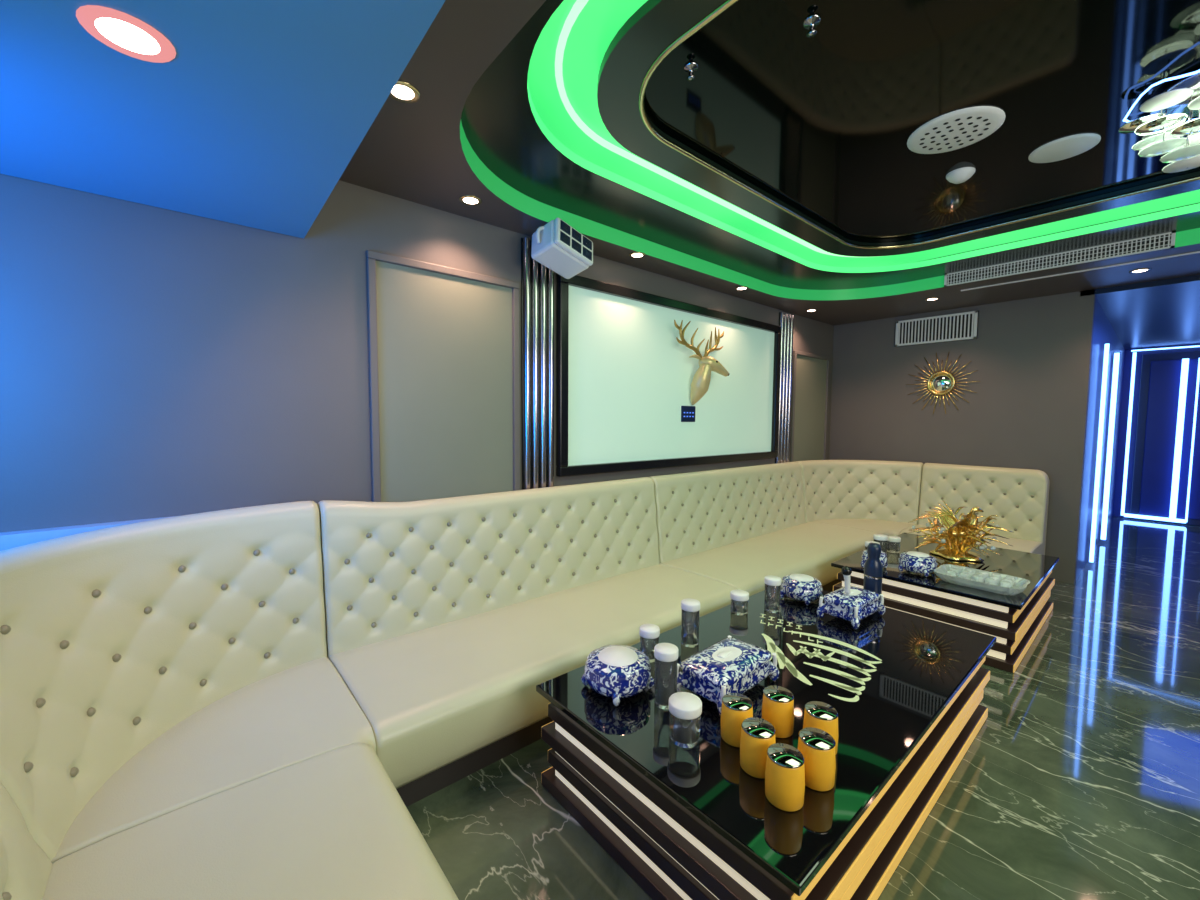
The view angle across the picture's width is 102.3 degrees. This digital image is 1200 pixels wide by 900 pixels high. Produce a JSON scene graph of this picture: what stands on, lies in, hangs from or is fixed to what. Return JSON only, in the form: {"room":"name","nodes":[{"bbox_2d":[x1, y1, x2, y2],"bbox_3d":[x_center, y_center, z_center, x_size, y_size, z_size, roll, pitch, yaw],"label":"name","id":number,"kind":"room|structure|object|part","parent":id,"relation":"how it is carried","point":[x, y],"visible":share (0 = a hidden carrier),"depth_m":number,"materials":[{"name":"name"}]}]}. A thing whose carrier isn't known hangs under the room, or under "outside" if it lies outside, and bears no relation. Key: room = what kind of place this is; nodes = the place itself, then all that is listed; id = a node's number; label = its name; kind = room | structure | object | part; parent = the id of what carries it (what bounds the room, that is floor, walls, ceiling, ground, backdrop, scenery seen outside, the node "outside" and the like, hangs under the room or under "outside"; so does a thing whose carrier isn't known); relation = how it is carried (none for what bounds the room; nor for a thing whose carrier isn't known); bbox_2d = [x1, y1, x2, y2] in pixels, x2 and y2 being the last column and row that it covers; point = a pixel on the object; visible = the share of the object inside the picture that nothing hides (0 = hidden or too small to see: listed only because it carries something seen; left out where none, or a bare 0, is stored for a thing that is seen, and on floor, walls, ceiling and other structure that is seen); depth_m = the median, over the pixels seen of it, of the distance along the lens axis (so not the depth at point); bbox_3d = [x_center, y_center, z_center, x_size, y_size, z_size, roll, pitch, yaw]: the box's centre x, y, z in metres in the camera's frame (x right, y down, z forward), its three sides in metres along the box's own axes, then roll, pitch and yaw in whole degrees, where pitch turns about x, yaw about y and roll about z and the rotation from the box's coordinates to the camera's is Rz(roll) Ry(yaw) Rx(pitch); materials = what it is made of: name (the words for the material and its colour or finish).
{"room":"karaoke lounge room","nodes":[
{"label":"karaoke lounge room","id":0,"kind":"room"},
{"bbox_2d":[0,0,444,237],"bbox_3d":[-0.521,-1.077,-0.298,2.100,0.340,5.540,-3,5,-41],"label":"ceiling","id":1,"kind":"structure","parent":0,"point":[260,109],"depth_m":1.41,"materials":[{"name":"blue paint"}]},
{"bbox_2d":[76,5,175,62],"bbox_3d":[-1.140,-1.002,1.169,0.174,0.008,0.174,-3,5,-41],"label":"recessed light","id":2,"kind":"object","parent":1,"relation":"in","point":[122,32],"visible":1,"depth_m":1.16,"materials":[{"name":"white"}]},
{"bbox_2d":[0,174,833,532],"bbox_3d":[-0.038,-0.299,3.907,8.440,3.300,0.100,-3,5,-41],"label":"wall","id":3,"kind":"structure","parent":0,"point":[156,362],"depth_m":2.25,"materials":[{"name":"beige paint"}]},
{"bbox_2d":[0,516,175,550],"bbox_3d":[-2.397,0.898,1.851,1.900,1.140,0.070,-3,5,-41],"label":"trim","id":4,"kind":"structure","parent":3,"relation":"attached to","point":[8,540],"depth_m":1.94,"materials":[{"name":"stone"}]},
{"bbox_2d":[366,250,519,501],"bbox_3d":[-0.935,-0.017,3.070,0.970,2.230,0.030,-3,5,-41],"label":"wall panel","id":5,"kind":"object","parent":3,"relation":"attached to","point":[443,341],"depth_m":3.00,"materials":[{"name":"grey fabric"}]},
{"bbox_2d":[521,237,553,489],"bbox_3d":[-0.437,-0.195,3.478,0.270,2.540,0.042,-3,5,-41],"label":"trim fluted chrome","id":6,"kind":"structure","parent":3,"relation":"attached to","point":[537,280],"depth_m":3.43,"materials":[{"name":"silver metal"}]},
{"bbox_2d":[556,273,780,476],"bbox_3d":[0.864,-0.603,4.555,3.085,1.495,0.060,-3,5,-41],"label":"projection screen","id":7,"kind":"object","parent":3,"relation":"attached to","point":[624,377],"visible":0.96,"depth_m":4.20,"materials":[{"name":"fabric"}]},
{"bbox_2d":[681,406,694,421],"bbox_3d":[0.832,-0.340,4.549,0.200,0.150,0.014,-3,5,-41],"label":"wall control panel","id":8,"kind":"object","parent":7,"relation":"attached to","point":[687,412],"visible":1,"depth_m":4.54,"materials":[{"name":"black"}]},
{"bbox_2d":[674,320,728,404],"bbox_3d":[0.944,-0.791,4.486,0.774,0.745,0.210,-2,4,-33],"label":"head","id":9,"kind":"object","parent":7,"relation":"attached to","point":[700,383],"visible":1,"depth_m":4.45},
{"bbox_2d":[775,312,793,463],"bbox_3d":[2.175,-0.320,5.713,0.290,2.540,0.042,-3,5,-41],"label":"trim fluted chrome","id":10,"kind":"structure","parent":3,"relation":"attached to","point":[786,321],"depth_m":5.67,"materials":[{"name":"silver metal"}]},
{"bbox_2d":[790,350,829,461],"bbox_3d":[2.671,-0.144,6.159,0.930,2.140,0.030,-3,5,-41],"label":"wall panel","id":11,"kind":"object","parent":3,"relation":"attached to","point":[810,372],"depth_m":6.12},
{"bbox_3d":[2.671,-0.144,6.159,0.930,2.140,0.030,-3,5,-41],"label":"wall panel","id":12,"kind":"part","parent":11,"relation":"part of","materials":[{"name":"paint"}]},
{"bbox_2d":[339,0,1199,325],"bbox_3d":[1.808,-1.423,1.686,8.240,0.110,5.550,-3,5,-41],"label":"ceiling","id":13,"kind":"structure","parent":0,"point":[420,152],"depth_m":2.88,"materials":[{"name":"paint"}]},
{"bbox_2d":[389,80,419,102],"bbox_3d":[-0.769,-1.396,1.883,0.130,0.008,0.130,-3,5,-41],"label":"recessed light","id":14,"kind":"object","parent":13,"relation":"in","point":[404,92],"visible":0.73,"depth_m":1.89,"materials":[{"name":"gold metal"}]},
{"bbox_2d":[459,195,481,205],"bbox_3d":[-0.754,-1.455,2.816,0.130,0.008,0.130,-3,5,-41],"label":"recessed light","id":15,"kind":"object","parent":13,"relation":"in","point":[471,200],"visible":1,"depth_m":2.81,"materials":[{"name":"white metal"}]},
{"bbox_2d":[531,218,592,278],"bbox_3d":[-0.245,-1.319,3.185,0.285,0.288,0.416,4,5,44],"label":"speaker","id":16,"kind":"object","parent":13,"relation":"attached to","point":[556,245],"visible":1,"depth_m":3.10,"materials":[{"name":"white plastic"}]},
{"bbox_2d":[629,252,645,257],"bbox_3d":[0.288,-1.507,3.734,0.130,0.008,0.130,-3,5,-41],"label":"recessed light","id":17,"kind":"object","parent":13,"relation":"in","point":[634,254],"visible":1,"depth_m":3.73,"materials":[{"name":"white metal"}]},
{"bbox_2d":[735,286,748,289],"bbox_3d":[1.367,-1.558,4.657,0.130,0.008,0.130,-3,5,-41],"label":"recessed light","id":18,"kind":"object","parent":13,"relation":"in","point":[741,287],"visible":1,"depth_m":4.65,"materials":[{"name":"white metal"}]},
{"bbox_2d":[925,297,939,300],"bbox_3d":[3.451,-1.568,5.021,0.130,0.008,0.130,-3,5,-41],"label":"recessed light","id":19,"kind":"object","parent":13,"relation":"in","point":[934,298],"visible":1,"depth_m":5.02,"materials":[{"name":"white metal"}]},
{"bbox_2d":[961,251,1199,290],"bbox_3d":[4.146,-1.489,3.921,0.024,0.009,2.000,-3,5,-41],"label":"ceiling vent","id":20,"kind":"object","parent":13,"relation":"in","point":[1197,251],"visible":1,"depth_m":4.01,"materials":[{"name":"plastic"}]},
{"bbox_2d":[1129,268,1151,272],"bbox_3d":[4.510,-1.498,4.034,0.130,0.008,0.130,-3,5,-41],"label":"recessed light","id":21,"kind":"object","parent":13,"relation":"in","point":[1142,269],"visible":1,"depth_m":4.03,"materials":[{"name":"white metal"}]},
{"bbox_2d":[407,516,1199,899],"bbox_3d":[3.823,1.448,3.616,13.800,0.100,5.750,-3,5,-41],"label":"floor","id":22,"kind":"structure","parent":0,"point":[1080,779],"depth_m":2.12,"materials":[{"name":"green stone"}]},
{"bbox_2d":[0,460,1049,899],"bbox_3d":[1.419,0.832,2.975,7.240,1.180,3.168,-3,5,-41],"label":"sectional sofa","id":23,"kind":"object","parent":22,"relation":"on","point":[252,702],"visible":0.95,"depth_m":2.06,"materials":[{"name":"beige leather"}]},
{"bbox_2d":[51,657,375,863],"bbox_3d":[-1.425,1.200,1.856,0.839,0.310,0.839,-3,5,-41],"label":"seat cushion","id":24,"kind":"object","parent":23,"relation":"on","point":[285,716],"depth_m":1.72,"materials":[{"name":"beige leather"}]},
{"bbox_2d":[42,742,458,899],"bbox_3d":[-0.466,1.278,0.732,0.830,0.310,2.177,-3,5,-41],"label":"seat cushion","id":25,"kind":"object","parent":23,"relation":"on","point":[326,822],"depth_m":1.32,"materials":[{"name":"beige leather"}]},
{"bbox_2d":[327,564,736,788],"bbox_3d":[-0.191,1.140,2.919,2.416,0.310,0.830,-3,5,-41],"label":"seat cushion","id":26,"kind":"object","parent":23,"relation":"on","point":[428,696],"depth_m":2.39,"materials":[{"name":"beige leather"}]},
{"bbox_2d":[659,522,877,595],"bbox_3d":[1.727,1.049,4.560,2.628,0.310,0.830,-3,5,-41],"label":"seat cushion","id":27,"kind":"object","parent":23,"relation":"on","point":[808,548],"depth_m":4.28,"materials":[{"name":"beige leather"}]},
{"bbox_2d":[812,519,915,535],"bbox_3d":[3.065,0.988,5.650,0.914,0.310,0.910,-3,5,-41],"label":"seat cushion","id":28,"kind":"object","parent":23,"relation":"on","point":[889,527],"depth_m":5.48,"materials":[{"name":"beige leather"}]},
{"bbox_2d":[900,524,1042,554],"bbox_3d":[3.780,1.035,4.983,0.700,0.310,1.077,-3,5,-41],"label":"seat cushion","id":29,"kind":"object","parent":23,"relation":"on","point":[1030,544],"depth_m":4.78,"materials":[{"name":"beige leather"}]},
{"bbox_2d":[536,590,996,899],"bbox_3d":[0.922,1.234,2.354,2.150,0.450,1.187,-3,5,-41],"label":"coffee table","id":30,"kind":"object","parent":22,"relation":"on","point":[682,823],"visible":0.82,"depth_m":1.78,"materials":[{"name":"black glass"}]},
{"bbox_2d":[581,645,654,705],"bbox_3d":[0.076,0.945,2.072,0.282,0.145,0.282,-3,5,-41],"label":"ashtray","id":31,"kind":"object","parent":30,"relation":"on","point":[617,672],"visible":1,"depth_m":1.99,"materials":[{"name":"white ceramic"}]},
{"bbox_2d":[639,624,659,661],"bbox_3d":[0.238,0.929,2.329,0.097,0.150,0.097,-3,5,-41],"label":"glass jar","id":32,"kind":"object","parent":30,"relation":"on","point":[649,633],"visible":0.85,"depth_m":2.29,"materials":[{"name":"clear glass"}]},
{"bbox_2d":[654,643,677,708],"bbox_3d":[0.267,0.913,1.956,0.097,0.230,0.097,-3,5,-41],"label":"glass jar","id":33,"kind":"object","parent":30,"relation":"on","point":[665,654],"visible":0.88,"depth_m":1.92,"materials":[{"name":"clear glass"}]},
{"bbox_2d":[669,692,701,747],"bbox_3d":[0.306,0.972,1.743,0.119,0.140,0.119,-3,5,-41],"label":"glass jar","id":34,"kind":"object","parent":30,"relation":"on","point":[685,708],"visible":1,"depth_m":1.70,"materials":[{"name":"clear glass"}]},
{"bbox_2d":[681,598,699,647],"bbox_3d":[0.463,0.886,2.479,0.097,0.220,0.097,-3,5,-41],"label":"glass jar","id":35,"kind":"object","parent":30,"relation":"on","point":[690,607],"visible":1,"depth_m":2.44,"materials":[{"name":"clear glass"}]},
{"bbox_2d":[677,635,779,715],"bbox_3d":[0.545,0.942,2.078,0.442,0.154,0.272,-3,5,-42],"label":"tissue box","id":36,"kind":"object","parent":30,"relation":"on","point":[731,664],"visible":0.83,"depth_m":2.00,"materials":[{"name":"blue ceramic"}]},
{"bbox_2d":[721,693,752,746],"bbox_3d":[0.495,0.973,1.747,0.114,0.140,0.114,-3,5,-41],"label":"cup","id":37,"kind":"object","parent":30,"relation":"on","point":[736,707],"visible":0.84,"depth_m":1.71,"materials":[{"name":"yellow plastic"}]},
{"bbox_2d":[730,590,748,614],"bbox_3d":[0.835,0.912,2.893,0.108,0.120,0.108,-3,5,-41],"label":"glass jar","id":38,"kind":"object","parent":30,"relation":"on","point":[739,598],"visible":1,"depth_m":2.85,"materials":[{"name":"clear glass"}]},
{"bbox_2d":[740,717,775,778],"bbox_3d":[0.522,0.983,1.599,0.114,0.140,0.114,-3,5,-41],"label":"cup","id":39,"kind":"object","parent":30,"relation":"on","point":[757,734],"visible":0.84,"depth_m":1.56,"materials":[{"name":"yellow plastic"}]},
{"bbox_2d":[764,575,780,612],"bbox_3d":[1.043,0.872,2.924,0.097,0.200,0.097,-3,5,-41],"label":"glass jar","id":40,"kind":"object","parent":30,"relation":"on","point":[772,583],"visible":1,"depth_m":2.89,"materials":[{"name":"clear glass"}]},
{"bbox_2d":[762,685,793,737],"bbox_3d":[0.662,0.971,1.798,0.114,0.140,0.114,-3,5,-41],"label":"cup","id":41,"kind":"object","parent":30,"relation":"on","point":[778,701],"visible":0.9,"depth_m":1.75,"materials":[{"name":"yellow plastic"}]},
{"bbox_2d":[765,743,804,811],"bbox_3d":[0.562,0.991,1.469,0.114,0.140,0.114,-3,5,-41],"label":"cup","id":42,"kind":"object","parent":30,"relation":"on","point":[784,771],"visible":1,"depth_m":1.43,"materials":[{"name":"yellow plastic"}]},
{"bbox_2d":[780,574,822,605],"bbox_3d":[1.299,0.886,3.118,0.242,0.145,0.242,-3,5,-41],"label":"ashtray","id":43,"kind":"object","parent":30,"relation":"on","point":[800,587],"visible":0.98,"depth_m":3.04,"materials":[{"name":"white ceramic"}]},
{"bbox_2d":[798,727,835,790],"bbox_3d":[0.692,0.987,1.548,0.114,0.140,0.114,-3,5,-41],"label":"cup","id":44,"kind":"object","parent":30,"relation":"on","point":[816,745],"visible":0.9,"depth_m":1.50,"materials":[{"name":"yellow plastic"}]},
{"bbox_2d":[803,701,837,754],"bbox_3d":[0.774,0.978,1.697,0.114,0.140,0.114,-3,5,-41],"label":"cup","id":45,"kind":"object","parent":30,"relation":"on","point":[820,715],"visible":0.65,"depth_m":1.66,"materials":[{"name":"yellow plastic"}]},
{"bbox_2d":[760,614,881,701],"bbox_3d":[1.006,1.003,2.431,0.532,0.001,0.793,-2,4,-35],"label":"decal","id":46,"kind":"object","parent":30,"relation":"on","point":[783,661],"visible":1,"depth_m":2.33,"materials":[{"name":"beige plastic"}]},
{"bbox_2d":[817,585,885,629],"bbox_3d":[1.476,0.900,2.835,0.372,0.153,0.242,-2,5,-38],"label":"tissue box","id":47,"kind":"object","parent":30,"relation":"on","point":[855,606],"visible":0.94,"depth_m":2.76,"materials":[{"name":"blue ceramic"}]},
{"bbox_2d":[841,566,851,593],"bbox_3d":[1.416,0.746,2.773,0.068,0.165,0.055,-3,5,-41],"label":"microphone","id":48,"kind":"object","parent":47,"relation":"on","point":[846,571],"visible":1,"depth_m":2.76,"materials":[{"name":"white plastic"}]},
{"bbox_2d":[863,543,882,599],"bbox_3d":[1.683,0.773,2.978,0.104,0.399,0.104,1,4,6],"label":"bottle","id":49,"kind":"object","parent":30,"relation":"on","point":[873,568],"visible":0.84,"depth_m":2.94,"materials":[{"name":"blue metal"}]},
{"bbox_2d":[831,533,1058,672],"bbox_3d":[2.893,1.140,4.033,1.690,0.450,1.175,-3,5,-41],"label":"coffee table","id":50,"kind":"object","parent":22,"relation":"on","point":[1015,621],"visible":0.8,"depth_m":3.49,"materials":[{"name":"black glass"}]},
{"bbox_2d":[865,541,879,549],"bbox_3d":[2.221,0.835,3.946,0.108,0.160,0.108,-3,5,-41],"label":"glass jar","id":51,"kind":"object","parent":50,"relation":"on","point":[866,542],"visible":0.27,"depth_m":3.94,"materials":[{"name":"white plastic"}]},
{"bbox_2d":[861,550,887,567],"bbox_3d":[2.144,0.850,3.775,0.172,0.143,0.172,-3,5,-41],"label":"ashtray","id":52,"kind":"object","parent":50,"relation":"on","point":[883,558],"visible":0.48,"depth_m":3.74,"materials":[{"name":"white ceramic"}]},
{"bbox_2d":[873,534,887,553],"bbox_3d":[2.383,0.815,4.110,0.108,0.180,0.108,-3,5,-41],"label":"glass jar","id":53,"kind":"object","parent":50,"relation":"on","point":[882,539],"visible":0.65,"depth_m":4.07,"materials":[{"name":"clear glass"}]},
{"bbox_2d":[887,536,900,552],"bbox_3d":[2.585,0.832,4.259,0.108,0.130,0.108,-3,5,-41],"label":"glass jar","id":54,"kind":"object","parent":50,"relation":"on","point":[893,542],"visible":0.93,"depth_m":4.22,"materials":[{"name":"clear glass"}]},
{"bbox_2d":[898,551,936,576],"bbox_3d":[2.421,0.858,3.683,0.242,0.145,0.242,-3,5,-41],"label":"ashtray","id":55,"kind":"object","parent":50,"relation":"on","point":[912,561],"visible":0.96,"depth_m":3.60,"materials":[{"name":"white ceramic"}]},
{"bbox_3d":[2.894,0.929,4.019,1.690,0.028,1.175,-3,5,-41],"label":"glass","id":56,"kind":"part","parent":50,"relation":"part of","materials":[{"name":"black glass"}]},
{"bbox_2d":[908,500,1011,561],"bbox_3d":[3.080,0.688,4.125,0.693,0.440,0.724,1,4,11],"label":"bird ornament","id":57,"kind":"object","parent":50,"relation":"on","point":[960,535],"visible":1,"depth_m":4.07,"materials":[{"name":"gold metal"}]},
{"bbox_2d":[934,564,1030,595],"bbox_3d":[2.683,0.912,3.411,0.349,0.080,0.514,-3,5,-41],"label":"fruit tray","id":58,"kind":"object","parent":50,"relation":"on","point":[993,582],"visible":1,"depth_m":3.35,"materials":[{"name":"white ceramic"}]},
{"bbox_2d":[1124,513,1185,522],"bbox_3d":[8.975,1.104,7.827,0.060,0.060,0.660,-3,5,-41],"label":"led strip","id":59,"kind":"object","parent":22,"relation":"on","point":[1125,514],"visible":1,"depth_m":7.82,"materials":[{"name":"white plastic"}]},
{"bbox_2d":[1169,358,1188,520],"bbox_3d":[9.107,-0.148,7.602,0.065,2.550,0.065,-1,4,-18],"label":"led strip","id":60,"kind":"object","parent":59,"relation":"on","point":[1185,362],"visible":1,"depth_m":7.58,"materials":[{"name":"white plastic"}]},
{"bbox_2d":[1185,358,1199,521],"bbox_3d":[9.198,-0.141,7.496,0.024,2.550,0.024,-3,5,-41],"label":"led strip","id":61,"kind":"object","parent":59,"relation":"on","point":[1198,373],"visible":1,"depth_m":7.49,"materials":[{"name":"white plastic"}]},
{"bbox_2d":[461,0,1199,289],"bbox_3d":[2.114,-1.545,2.369,5.000,0.050,4.600,-3,5,-41],"label":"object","id":62,"kind":"object","parent":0,"point":[501,122],"depth_m":3.22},
{"bbox_2d":[528,0,1199,266],"bbox_3d":[2.033,-1.641,2.227,4.500,0.020,3.900,-3,5,-41],"label":"ceiling light strip","id":63,"kind":"object","parent":62,"relation":"attached to","point":[590,36],"visible":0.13,"depth_m":2.59,"materials":[{"name":"green"}]},
{"bbox_2d":[555,0,891,256],"bbox_3d":[2.019,-1.614,2.183,3.812,0.032,3.282,-3,5,-41],"label":"led light","id":64,"kind":"object","parent":63,"relation":"attached to","point":[578,5],"visible":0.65,"depth_m":2.63,"materials":[{"name":"white"}]},
{"bbox_2d":[944,231,1175,286],"bbox_3d":[3.701,-1.559,4.022,0.020,0.116,1.400,-3,5,-41],"label":"grille","id":65,"kind":"object","parent":62,"relation":"in","point":[1163,241],"depth_m":3.92,"materials":[{"name":"grey metal"}]},
{"bbox_2d":[597,0,1199,256],"bbox_3d":[2.009,-1.570,2.197,3.460,0.040,2.980,-3,5,-41],"label":"ceiling","id":66,"kind":"structure","parent":0,"point":[656,24],"depth_m":2.61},
{"bbox_2d":[684,62,697,80],"bbox_3d":[0.377,-1.567,2.011,0.060,0.046,0.058,-3,5,-41],"label":"sprinkler","id":67,"kind":"object","parent":66,"relation":"attached to","point":[690,68],"visible":1,"depth_m":2.00,"materials":[{"name":"silver metal"}]},
{"bbox_2d":[803,15,820,37],"bbox_3d":[0.778,-1.549,1.775,0.060,0.046,0.058,-3,5,-41],"label":"sprinkler","id":68,"kind":"object","parent":66,"relation":"attached to","point":[813,21],"visible":1,"depth_m":1.77,"materials":[{"name":"silver metal"}]},
{"bbox_2d":[638,0,1199,248],"bbox_3d":[2.006,-1.550,2.170,3.086,0.026,2.666,-3,5,-41],"label":"trim","id":69,"kind":"structure","parent":66,"relation":"attached to","point":[728,3],"depth_m":2.88,"materials":[{"name":"gold metal"}]},
{"bbox_2d":[946,167,974,183],"bbox_3d":[2.123,-1.606,2.847,0.140,0.050,0.140,-3,5,-41],"label":"smoke detector","id":70,"kind":"object","parent":66,"relation":"attached to","point":[960,175],"visible":1,"depth_m":2.81,"materials":[{"name":"white plastic"}]},
{"bbox_2d":[1118,68,1199,172],"bbox_3d":[2.671,-1.421,2.063,0.608,0.300,0.608,-1,4,-18],"label":"crystal chandelier","id":71,"kind":"object","parent":66,"relation":"hanging from","point":[1161,130],"visible":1,"depth_m":2.12,"materials":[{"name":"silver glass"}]},
{"bbox_2d":[644,0,1199,242],"bbox_3d":[2.013,-1.596,2.199,3.370,0.008,2.880,-3,5,-41],"label":"ceiling","id":72,"kind":"structure","parent":0,"point":[823,123],"depth_m":2.18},
{"bbox_2d":[907,106,1005,153],"bbox_3d":[1.786,-1.601,2.440,0.400,0.014,0.400,-3,5,-41],"label":"ceiling speaker","id":73,"kind":"object","parent":72,"relation":"attached to","point":[961,128],"depth_m":2.41},
{"bbox_2d":[1028,133,1100,162],"bbox_3d":[2.478,-1.606,2.585,0.280,0.012,0.280,-3,5,-41],"label":"panel","id":74,"kind":"object","parent":72,"relation":"attached to","point":[1063,148],"depth_m":2.56,"materials":[{"name":"white plastic"}]},
{"bbox_2d":[829,290,1095,583],"bbox_3d":[3.973,-0.385,5.663,0.140,3.300,2.450,-3,5,-41],"label":"wall","id":75,"kind":"structure","parent":0,"point":[1032,357],"depth_m":5.23,"materials":[{"name":"grey paint"}]},
{"bbox_2d":[895,311,978,346],"bbox_3d":[3.870,-1.393,5.591,0.036,0.300,0.800,-3,5,-41],"label":"air vent","id":76,"kind":"object","parent":75,"relation":"in","point":[958,326],"visible":1,"depth_m":5.56,"materials":[{"name":"white plastic"}]},
{"bbox_2d":[906,353,979,413],"bbox_3d":[3.919,-0.769,5.558,0.028,0.710,0.720,-3,5,-41],"label":"sunburst mirror","id":77,"kind":"object","parent":75,"relation":"attached to","point":[941,382],"visible":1,"depth_m":5.55,"materials":[{"name":"gold metal"}]},
{"bbox_2d":[913,203,1197,262],"bbox_3d":[2.169,-1.750,2.369,5.100,0.060,4.750,-3,5,-41],"label":"led strip","id":78,"kind":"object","parent":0,"point":[1195,203],"depth_m":3.97,"materials":[{"name":"plastic"}]},
{"bbox_2d":[1076,298,1124,579],"bbox_3d":[6.772,-0.420,6.515,5.220,3.300,0.100,-3,5,-41],"label":"wall","id":79,"kind":"structure","parent":0,"point":[1104,333],"depth_m":5.50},
{"bbox_2d":[1089,344,1109,561],"bbox_3d":[5.475,0.049,5.301,0.033,2.400,0.033,-1,4,-18],"label":"led strip","id":80,"kind":"object","parent":79,"relation":"attached to","point":[1106,349],"visible":1,"depth_m":5.29,"materials":[{"name":"white plastic"}]},
{"bbox_2d":[1101,353,1119,539],"bbox_3d":[6.690,-0.034,6.339,0.046,2.450,0.046,2,4,27],"label":"led strip","id":81,"kind":"object","parent":79,"relation":"attached to","point":[1116,355],"visible":1,"depth_m":6.33,"materials":[{"name":"white plastic"}]},
{"bbox_2d":[1080,275,1199,349],"bbox_3d":[7.773,-1.530,5.251,5.460,0.050,3.200,-3,5,-41],"label":"ceiling","id":82,"kind":"structure","parent":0,"point":[1166,312],"depth_m":5.31,"materials":[{"name":"paint"}]},
{"bbox_2d":[1112,344,1199,517],"bbox_3d":[9.800,-0.435,7.069,0.100,3.300,3.200,-3,5,-41],"label":"wall","id":83,"kind":"structure","parent":0,"point":[1128,356],"depth_m":8.10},
{"bbox_2d":[1121,352,1136,515],"bbox_3d":[8.757,-0.252,8.007,0.037,2.700,0.037,-1,4,-18],"label":"led strip","id":84,"kind":"object","parent":83,"relation":"attached to","point":[1134,353],"visible":1,"depth_m":8.00,"materials":[{"name":"white plastic"}]},
{"bbox_2d":[1130,351,1199,525],"bbox_3d":[9.185,-0.184,7.627,0.120,2.720,0.980,-3,5,-41],"label":"door","id":85,"kind":"structure","parent":83,"relation":"in","point":[1160,377],"depth_m":7.76,"materials":[{"name":"blue glass"}]},
{"bbox_2d":[1131,345,1199,351],"bbox_3d":[9.299,-1.586,7.298,0.024,0.024,1.720,-3,5,-41],"label":"led strip","id":86,"kind":"object","parent":83,"relation":"attached to","point":[1197,345],"visible":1,"depth_m":7.66,"materials":[{"name":"white"}]}
]}

